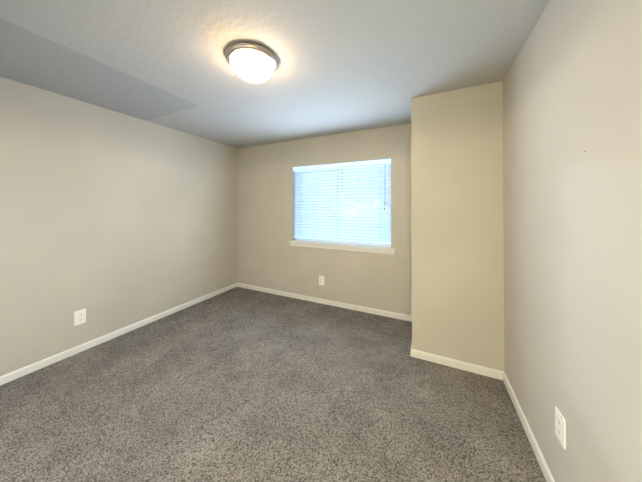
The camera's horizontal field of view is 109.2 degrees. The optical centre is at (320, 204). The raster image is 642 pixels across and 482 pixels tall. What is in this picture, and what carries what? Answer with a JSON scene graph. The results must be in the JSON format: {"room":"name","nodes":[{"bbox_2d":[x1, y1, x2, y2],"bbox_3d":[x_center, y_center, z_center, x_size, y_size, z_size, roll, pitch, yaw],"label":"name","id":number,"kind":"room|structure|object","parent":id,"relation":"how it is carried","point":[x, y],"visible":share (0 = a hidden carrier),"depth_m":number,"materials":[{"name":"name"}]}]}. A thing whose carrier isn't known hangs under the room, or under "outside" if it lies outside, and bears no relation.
{"room":"empty bedroom","nodes":[
{"label":"empty bedroom","id":0,"kind":"room"},
{"bbox_2d":[0,76,236,375],"bbox_3d":[-2.377,0.211,2.336,0.160,2.440,4.170,0,-1,25],"label":"wall","id":1,"kind":"structure","parent":0,"point":[111,221],"depth_m":2.33,"materials":[{"name":"beige paint"}]},
{"bbox_2d":[74,309,85,325],"bbox_3d":[-2.337,1.095,2.215,0.007,0.136,0.083,0,-1,25],"label":"electrical outlet","id":2,"kind":"object","parent":1,"relation":"attached to","point":[79,316],"visible":1,"depth_m":2.21,"materials":[{"name":"white plastic"}]},
{"bbox_2d":[0,283,236,385],"bbox_3d":[-2.299,1.397,2.288,0.013,0.066,3.850,0,-1,25],"label":"baseboard","id":3,"kind":"structure","parent":1,"relation":"attached to","point":[11,376],"depth_m":2.32,"materials":[{"name":"white wood"}]},
{"bbox_2d":[0,287,545,481],"bbox_3d":[-0.667,1.453,1.518,3.940,0.060,4.170,0,-1,25],"label":"floor","id":4,"kind":"structure","parent":0,"point":[237,384],"depth_m":1.59,"materials":[{"name":"carpet"}]},
{"bbox_2d":[0,0,549,147],"bbox_3d":[-0.667,-1.077,1.543,3.940,0.120,4.170,0,-1,25],"label":"ceiling","id":5,"kind":"structure","parent":0,"point":[345,66],"depth_m":1.57,"materials":[{"name":"paint"}]},
{"bbox_2d":[225,42,277,84],"bbox_3d":[-0.478,-0.939,1.590,0.348,0.155,0.348,0,-1,25],"label":"flush-mount ceiling light","id":6,"kind":"object","parent":5,"relation":"attached to","point":[252,63],"visible":0.98,"depth_m":1.49,"materials":[{"name":"white glass"}]},
{"bbox_2d":[237,123,411,315],"bbox_3d":[0.188,0.220,3.344,3.620,2.440,0.160,0,-1,25],"label":"wall","id":7,"kind":"structure","parent":0,"point":[269,256],"depth_m":3.37,"materials":[{"name":"beige paint"}]},
{"bbox_2d":[319,276,323,285],"bbox_3d":[0.007,1.110,3.328,0.083,0.136,0.007,0,-1,25],"label":"electrical outlet","id":8,"kind":"object","parent":7,"relation":"attached to","point":[321,280],"visible":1,"depth_m":3.33,"materials":[{"name":"white plastic"}]},
{"bbox_2d":[237,283,411,321],"bbox_3d":[-0.152,1.408,3.398,2.890,0.066,0.013,0,-1,25],"label":"baseboard","id":9,"kind":"structure","parent":7,"relation":"attached to","point":[313,299],"depth_m":3.24,"materials":[{"name":"white wood"}]},
{"bbox_2d":[289,164,394,254],"bbox_3d":[0.252,0.027,3.288,1.575,1.225,0.180,0,-1,25],"label":"window","id":10,"kind":"structure","parent":7,"relation":"in","point":[350,242],"depth_m":3.30,"materials":[{"name":"white plastic"}]},
{"bbox_2d":[293,159,390,243],"bbox_3d":[0.243,-0.034,3.272,1.477,1.100,0.072,0,-1,25],"label":"window blinds","id":11,"kind":"object","parent":10,"relation":"attached to","point":[335,230],"visible":0.96,"depth_m":3.23,"materials":[{"name":"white plastic"}]},
{"bbox_2d":[411,81,504,371],"bbox_3d":[1.325,0.211,2.333,0.700,2.440,0.700,0,-1,25],"label":"wall bump-out","id":12,"kind":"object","parent":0,"point":[457,225],"visible":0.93,"depth_m":2.00,"materials":[{"name":"beige paint"}]},
{"bbox_2d":[410,347,503,379],"bbox_3d":[1.158,1.395,2.007,0.693,0.066,0.013,0,-1,25],"label":"baseboard","id":13,"kind":"structure","parent":12,"relation":"attached to","point":[430,357],"depth_m":1.99,"materials":[{"name":"white wood"}]},
{"bbox_2d":[502,0,641,481],"bbox_3d":[1.043,0.195,0.725,0.160,2.440,4.170,0,-1,25],"label":"wall","id":14,"kind":"structure","parent":0,"point":[571,94],"depth_m":0.94,"materials":[{"name":"beige paint"}]},
{"bbox_2d":[502,372,554,481],"bbox_3d":[0.822,1.380,0.447,0.013,0.066,3.120,0,-1,25],"label":"baseboard","id":15,"kind":"structure","parent":14,"relation":"attached to","point":[544,467],"depth_m":1.37,"materials":[{"name":"white wood"}]},
{"bbox_2d":[555,406,565,449],"bbox_3d":[1.114,1.039,1.065,0.007,0.136,0.083,0,-1,25],"label":"electrical outlet","id":16,"kind":"object","parent":14,"relation":"attached to","point":[560,427],"visible":1,"depth_m":1.05,"materials":[{"name":"white plastic"}]},
{"label":"outside","id":17,"kind":"structure","parent":0,"visible":0},
{"bbox_2d":[301,166,388,241],"bbox_3d":[0.995,-0.545,4.872,6.485,5.000,0.001,0,-1,25],"label":"sky","id":18,"kind":"structure","parent":17,"point":[347,198],"depth_m":5.03,"materials":[{"name":"white"}]}
]}

